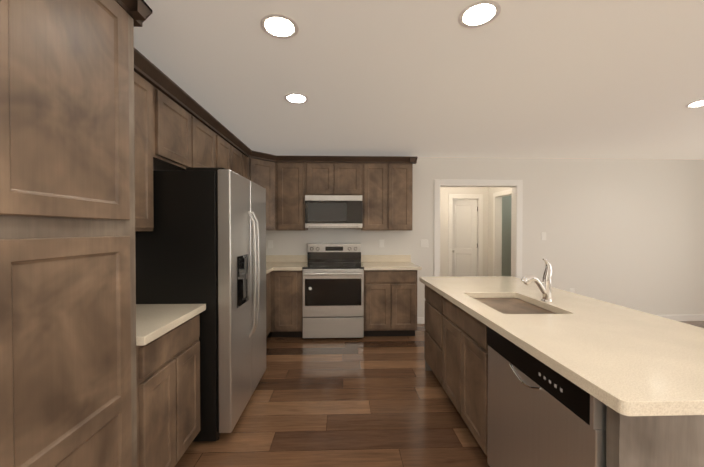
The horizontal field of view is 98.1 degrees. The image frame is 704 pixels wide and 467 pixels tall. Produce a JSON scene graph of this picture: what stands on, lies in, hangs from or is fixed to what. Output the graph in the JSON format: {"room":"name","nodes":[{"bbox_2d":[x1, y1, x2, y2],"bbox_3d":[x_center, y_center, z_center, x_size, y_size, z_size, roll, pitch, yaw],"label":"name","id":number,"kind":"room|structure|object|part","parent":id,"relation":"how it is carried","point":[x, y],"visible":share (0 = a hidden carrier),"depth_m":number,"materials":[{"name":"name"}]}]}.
{"room":"kitchen","nodes":[
{"label":"kitchen","id":0,"kind":"room"},
{"bbox_2d":[134,0,703,159],"bbox_3d":[2.190,-1.138,2.349,7.840,0.100,10.350,0,1,-2],"label":"ceiling","id":1,"kind":"structure","parent":0,"point":[585,79],"depth_m":2.08,"materials":[{"name":"paint"}]},
{"bbox_2d":[260,14,298,38],"bbox_3d":[-0.378,-1.075,1.593,0.196,0.006,0.196,0,1,-2],"label":"recessed light","id":2,"kind":"object","parent":1,"relation":"in","point":[279,26],"visible":1,"depth_m":1.58,"materials":[{"name":"white"}]},
{"bbox_2d":[284,93,308,103],"bbox_3d":[-0.449,-1.085,2.460,0.196,0.006,0.196,0,1,-2],"label":"recessed light","id":3,"kind":"object","parent":1,"relation":"in","point":[296,98],"visible":1,"depth_m":2.45,"materials":[{"name":"white"}]},
{"bbox_2d":[458,0,500,27],"bbox_3d":[0.624,-1.074,1.503,0.196,0.006,0.196,0,1,-2],"label":"recessed light","id":4,"kind":"object","parent":1,"relation":"in","point":[479,14],"visible":1,"depth_m":1.50,"materials":[{"name":"white"}]},
{"bbox_2d":[685,99,703,107],"bbox_3d":[2.919,-1.087,2.547,0.196,0.006,0.196,0,1,-2],"label":"recessed light","id":5,"kind":"object","parent":1,"relation":"in","point":[699,103],"visible":1,"depth_m":2.57,"materials":[{"name":"white"}]},
{"bbox_2d":[175,321,703,466],"bbox_3d":[2.190,1.402,2.379,7.840,0.100,10.350,0,1,-2],"label":"floor","id":6,"kind":"structure","parent":0,"point":[377,401],"depth_m":2.29,"materials":[{"name":"brown wood"}]},
{"bbox_2d":[0,0,151,466],"bbox_3d":[-1.209,0.188,1.014,0.658,2.360,0.709,0,1,-2],"label":"pantry","id":7,"kind":"object","parent":6,"relation":"on","point":[68,389],"visible":1,"depth_m":0.98,"materials":[{"name":"brown wood"}]},
{"bbox_3d":[-1.209,-0.955,1.001,0.658,0.074,0.709,0,1,-2],"label":"crown","id":8,"kind":"part","parent":7,"relation":"part of","materials":[{"name":"brown wood"}]},
{"bbox_2d":[136,304,205,466],"bbox_3d":[-1.235,0.854,1.628,0.643,1.014,0.601,0,1,-2],"label":"base cabinet","id":9,"kind":"object","parent":6,"relation":"on","point":[168,376],"visible":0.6,"depth_m":1.58,"materials":[{"name":"brown wood"}]},
{"bbox_2d":[136,304,205,345],"bbox_3d":[-1.235,0.467,1.624,0.643,0.040,0.601,0,1,-2],"label":"countertop","id":10,"kind":"structure","parent":9,"relation":"on","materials":[{"name":"stone"}]},
{"bbox_2d":[135,167,265,441],"bbox_3d":[-1.144,0.459,2.395,0.827,1.785,0.910,0,1,-2],"label":"fridge","id":11,"kind":"object","parent":6,"relation":"on","point":[203,241],"visible":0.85,"depth_m":1.95,"materials":[{"name":"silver metal"}]},
{"bbox_3d":[-0.829,0.432,2.404,0.082,1.690,0.910,0,1,-2],"label":"door","id":12,"kind":"part","parent":11,"relation":"part of","materials":[{"name":"silver metal"}]},
{"bbox_3d":[-0.777,0.329,2.179,0.006,0.350,0.240,0,1,-2],"label":"dispenser frame","id":13,"kind":"part","parent":11,"relation":"part of","materials":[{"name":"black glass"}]},
{"bbox_3d":[-0.770,0.334,2.180,0.010,0.320,0.200,0,1,-2],"label":"dispenser panel","id":14,"kind":"part","parent":11,"relation":"part of","materials":[{"name":"black plastic"}]},
{"bbox_3d":[-0.763,0.312,2.380,0.067,0.969,0.112,0,1,-2],"label":"handle","id":15,"kind":"part","parent":11,"relation":"part of","materials":[{"name":"silver metal"}]},
{"bbox_2d":[266,268,302,337],"bbox_3d":[-1.117,0.901,3.655,1.004,0.873,1.558,0,1,-2],"label":"base cabinet","id":16,"kind":"object","parent":6,"relation":"on","point":[284,306],"depth_m":3.83,"materials":[{"name":"brown wood"}]},
{"bbox_2d":[266,263,305,282],"bbox_3d":[-1.117,0.443,3.650,1.004,0.040,1.558,0,1,-2],"label":"countertop","id":17,"kind":"structure","parent":16,"relation":"on","point":[275,272],"depth_m":3.82,"materials":[{"name":"beige stone"}]},
{"bbox_2d":[302,243,363,338],"bbox_3d":[-0.243,0.737,4.089,0.763,1.190,0.733,0,1,-2],"label":"range","id":18,"kind":"object","parent":6,"relation":"on","point":[333,287],"visible":1,"depth_m":3.80,"materials":[{"name":"grey metal"}]},
{"bbox_3d":[-0.233,0.496,3.754,0.705,0.028,0.069,0,1,-2],"label":"handle","id":19,"kind":"part","parent":18,"relation":"part of","materials":[{"name":"silver metal"}]},
{"bbox_3d":[-0.234,0.738,3.811,0.759,0.595,0.038,0,1,-2],"label":"door","id":20,"kind":"part","parent":18,"relation":"part of","materials":[{"name":"silver metal"}]},
{"bbox_2d":[302,262,363,267],"bbox_3d":[-0.242,0.422,4.060,0.763,0.015,0.535,0,1,-2],"label":"cooktop","id":21,"kind":"object","parent":18,"relation":"in","point":[309,264],"depth_m":3.97,"materials":[{"name":"black glass"}]},
{"bbox_3d":[-0.234,1.174,3.818,0.759,0.252,0.034,0,1,-2],"label":"drawer","id":22,"kind":"part","parent":18,"relation":"part of","materials":[{"name":"silver metal"}]},
{"bbox_3d":[-0.250,0.337,4.330,0.757,0.146,0.003,0,1,-2],"label":"backguard glass","id":23,"kind":"part","parent":18,"relation":"part of","materials":[{"name":"black glass"}]},
{"bbox_2d":[361,255,421,336],"bbox_3d":[0.505,0.824,4.162,0.728,1.014,0.643,0,1,-2],"label":"base cabinet","id":24,"kind":"object","parent":6,"relation":"on","point":[390,295],"visible":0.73,"depth_m":3.87,"materials":[{"name":"brown wood"}]},
{"bbox_2d":[361,262,421,269],"bbox_3d":[0.505,0.437,4.158,0.728,0.040,0.643,0,1,-2],"label":"countertop","id":25,"kind":"structure","parent":24,"relation":"on","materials":[{"name":"stone"}]},
{"bbox_2d":[424,287,703,466],"bbox_3d":[1.053,0.921,1.968,0.663,0.873,2.110,0,1,-2],"label":"kitchen island","id":26,"kind":"object","parent":6,"relation":"on","point":[528,372],"depth_m":1.30,"materials":[{"name":"brown wood"}]},
{"bbox_2d":[487,326,606,466],"bbox_3d":[1.054,0.933,1.322,0.623,0.862,0.712,0,1,-2],"label":"dishwasher","id":27,"kind":"object","parent":26,"relation":"in","point":[537,417],"depth_m":1.25,"materials":[{"name":"silver metal"}]},
{"bbox_2d":[419,276,703,418],"bbox_3d":[1.176,0.463,1.951,0.952,0.040,2.220,0,1,-2],"label":"island countertop","id":28,"kind":"structure","parent":26,"relation":"on","point":[637,364],"depth_m":1.25,"materials":[{"name":"beige stone"}]},
{"bbox_2d":[475,295,550,310],"bbox_3d":[1.033,0.582,1.988,0.424,0.223,0.604,0,1,-2],"label":"sink","id":29,"kind":"object","parent":28,"relation":"in","point":[504,302],"depth_m":2.11,"materials":[{"name":"silver metal"}]},
{"bbox_2d":[519,259,554,302],"bbox_3d":[1.210,0.303,2.005,0.201,0.277,0.064,0,1,-2],"label":"faucet","id":30,"kind":"object","parent":28,"relation":"on","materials":[{"name":"silver metal"}]},
{"bbox_2d":[440,187,487,276],"bbox_3d":[2.030,0.085,6.405,1.610,2.440,0.120,0,1,-2],"label":"wall","id":31,"kind":"structure","parent":0,"point":[445,192],"depth_m":6.35,"materials":[{"name":"paint"}]},
{"bbox_2d":[452,199,476,276],"bbox_3d":[2.373,0.288,6.519,0.545,2.008,0.035,0,1,22],"label":"door","id":32,"kind":"structure","parent":31,"relation":"in","point":[464,236],"depth_m":6.50,"materials":[{"name":"white paint"}]},
{"bbox_2d":[448,194,482,276],"bbox_3d":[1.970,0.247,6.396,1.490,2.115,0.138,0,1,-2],"label":"door frame","id":33,"kind":"structure","parent":31,"relation":"attached to","point":[478,197],"depth_m":6.34,"materials":[{"name":"white wood"}]},
{"bbox_2d":[266,158,703,316],"bbox_3d":[2.121,0.106,4.588,7.540,2.440,0.120,0,1,-2],"label":"wall","id":34,"kind":"structure","parent":0,"point":[628,233],"depth_m":4.57,"materials":[{"name":"paint"}]},
{"bbox_2d":[268,240,272,247],"bbox_3d":[-1.180,0.158,4.422,0.070,0.114,0.008,0,1,-2],"label":"electrical outlet","id":35,"kind":"object","parent":34,"relation":"attached to","point":[270,243],"visible":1,"depth_m":4.42,"materials":[{"name":"white plastic"}]},
{"bbox_2d":[266,255,306,262],"bbox_3d":[-1.132,0.364,4.419,0.985,0.099,0.018,0,1,-2],"label":"backsplash","id":36,"kind":"structure","parent":34,"relation":"attached to","point":[269,258],"depth_m":4.41,"materials":[{"name":"beige stone"}]},
{"bbox_2d":[278,156,307,230],"bbox_3d":[-0.827,-0.536,4.257,0.386,0.988,0.338,0,1,-2],"label":"upper cabinet","id":37,"kind":"object","parent":34,"relation":"attached to","point":[291,169],"depth_m":4.09,"materials":[{"name":"brown wood"}]},
{"bbox_2d":[306,156,333,194],"bbox_3d":[-0.440,-0.773,4.266,0.384,0.515,0.338,0,1,-2],"label":"upper cabinet","id":38,"kind":"object","parent":34,"relation":"attached to","point":[319,169],"depth_m":4.10,"materials":[{"name":"brown wood"}]},
{"bbox_2d":[305,195,361,227],"bbox_3d":[-0.248,-0.291,4.246,0.759,0.433,0.399,0,1,-2],"label":"microwave","id":39,"kind":"object","parent":38,"relation":"attached to","point":[333,211],"visible":1,"depth_m":4.05,"materials":[{"name":"grey metal"}]},
{"bbox_3d":[-0.242,-0.284,4.064,0.759,0.299,0.029,0,1,-2],"label":"glass","id":40,"kind":"part","parent":39,"relation":"part of","materials":[{"name":"black glass"}]},
{"bbox_2d":[334,156,361,194],"bbox_3d":[-0.057,-0.773,4.278,0.383,0.515,0.338,0,1,-2],"label":"upper cabinet","id":41,"kind":"object","parent":34,"relation":"attached to","point":[347,169],"depth_m":4.11,"materials":[{"name":"brown wood"}]},
{"bbox_3d":[-0.199,-0.977,2.916,2.220,0.074,3.049,0,1,-2],"label":"crown","id":42,"kind":"part","parent":41,"relation":"part of","materials":[{"name":"brown wood"}]},
{"bbox_2d":[379,240,383,246],"bbox_3d":[0.434,0.147,4.469,0.070,0.114,0.012,0,1,-2],"label":"light switch","id":43,"kind":"object","parent":34,"relation":"attached to","point":[381,243],"visible":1,"depth_m":4.47,"materials":[{"name":"white plastic"}]},
{"bbox_2d":[417,317,424,323],"bbox_3d":[1.034,1.280,4.500,0.340,0.095,0.014,0,1,-2],"label":"baseboard","id":44,"kind":"structure","parent":34,"relation":"attached to","point":[420,320],"depth_m":4.49,"materials":[{"name":"white wood"}]},
{"bbox_2d":[420,240,427,246],"bbox_3d":[1.064,0.147,4.489,0.116,0.114,0.012,0,1,-2],"label":"light switch","id":45,"kind":"object","parent":34,"relation":"attached to","point":[423,243],"visible":1,"depth_m":4.49,"materials":[{"name":"white plastic"}]},
{"bbox_2d":[434,179,522,278],"bbox_3d":[1.862,0.267,4.572,1.316,2.118,0.138,0,1,-2],"label":"trim","id":46,"kind":"structure","parent":34,"relation":"attached to","point":[516,186],"depth_m":4.51,"materials":[{"name":"white wood"}]},
{"bbox_2d":[541,232,545,239],"bbox_3d":[2.853,0.042,4.543,0.070,0.114,0.012,0,1,-2],"label":"light switch","id":47,"kind":"object","parent":34,"relation":"attached to","point":[543,235],"visible":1,"depth_m":4.54,"materials":[{"name":"white plastic"}]},
{"bbox_2d":[657,315,703,320],"bbox_3d":[4.186,1.279,4.597,3.328,0.095,0.017,0,1,-2],"label":"baseboard","id":48,"kind":"structure","parent":34,"relation":"attached to","point":[674,317],"depth_m":4.62,"materials":[{"name":"white wood"}]},
{"bbox_2d":[469,187,510,275],"bbox_3d":[2.906,0.089,6.067,0.120,2.440,2.790,0,1,-2],"label":"wall","id":49,"kind":"structure","parent":0,"point":[491,190],"depth_m":6.27,"materials":[{"name":"paint"}]},
{"bbox_2d":[493,189,510,275],"bbox_3d":[2.907,0.255,5.754,0.138,2.115,0.760,0,1,-2],"label":"door frame","id":50,"kind":"structure","parent":49,"relation":"attached to","point":[497,233],"depth_m":6.05,"materials":[{"name":"white wood"}]},
{"bbox_2d":[502,195,510,275],"bbox_3d":[3.483,0.086,6.330,1.050,2.440,0.100,0,1,-2],"label":"wall","id":51,"kind":"structure","parent":0,"point":[506,235],"depth_m":6.26,"materials":[{"name":"grey paint"}]},
{"bbox_3d":[-1.608,0.150,0.801,0.150,2.440,7.460,0,1,-2],"label":"wall","id":52,"kind":"structure","parent":0,"visible":0},
{"bbox_2d":[134,52,157,230],"bbox_3d":[-1.392,-0.507,1.758,0.338,0.988,0.300,0,1,-2],"label":"upper cabinet","id":53,"kind":"object","parent":52,"relation":"attached to","point":[145,75],"depth_m":1.81,"materials":[{"name":"brown wood"}]},
{"bbox_2d":[158,72,193,170],"bbox_3d":[-1.404,-0.745,2.140,0.338,0.520,0.466,0,1,-2],"label":"upper cabinet","id":54,"kind":"object","parent":52,"relation":"attached to","point":[177,127],"depth_m":2.14,"materials":[{"name":"brown wood"}]},
{"bbox_2d":[194,104,217,167],"bbox_3d":[-1.418,-0.751,2.606,0.338,0.520,0.466,0,1,-2],"label":"upper cabinet","id":55,"kind":"object","parent":52,"relation":"attached to","point":[205,126],"depth_m":2.60,"materials":[{"name":"brown wood"}]},
{"bbox_2d":[218,124,233,171],"bbox_3d":[-1.431,-0.522,3.024,0.338,0.988,0.361,0,1,-2],"label":"upper cabinet","id":56,"kind":"object","parent":52,"relation":"attached to","point":[225,141],"depth_m":3.04,"materials":[{"name":"brown wood"}]},
{"bbox_2d":[234,140,245,177],"bbox_3d":[-1.442,-0.526,3.383,0.338,0.988,0.359,0,1,-2],"label":"upper cabinet","id":57,"kind":"object","parent":52,"relation":"attached to","point":[239,160],"depth_m":3.45,"materials":[{"name":"brown wood"}]},
{"bbox_2d":[242,144,249,179],"bbox_3d":[-1.452,-0.529,3.676,0.338,0.988,0.227,0,1,-2],"label":"upper cabinet","id":58,"kind":"object","parent":52,"relation":"attached to","point":[245,151],"depth_m":3.72,"materials":[{"name":"brown wood"}]},
{"bbox_2d":[250,149,277,230],"bbox_3d":[-1.326,-0.534,4.103,0.616,0.988,0.616,0,1,-2],"label":"upper cabinet","id":59,"kind":"object","parent":52,"relation":"attached to","point":[263,166],"depth_m":4.01,"materials":[{"name":"brown wood"}]},
{"bbox_2d":[361,156,389,230],"bbox_3d":[0.307,-0.536,4.292,0.341,0.988,0.338,0,1,-2],"label":"upper cabinet","id":60,"kind":"object","parent":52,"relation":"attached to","point":[375,169],"depth_m":4.13,"materials":[{"name":"brown wood"}]},
{"bbox_2d":[390,156,413,229],"bbox_3d":[0.648,-0.537,4.303,0.342,0.988,0.338,0,1,-2],"label":"upper cabinet","id":61,"kind":"object","parent":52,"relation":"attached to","point":[401,167],"depth_m":4.14,"materials":[{"name":"brown wood"}]}
]}

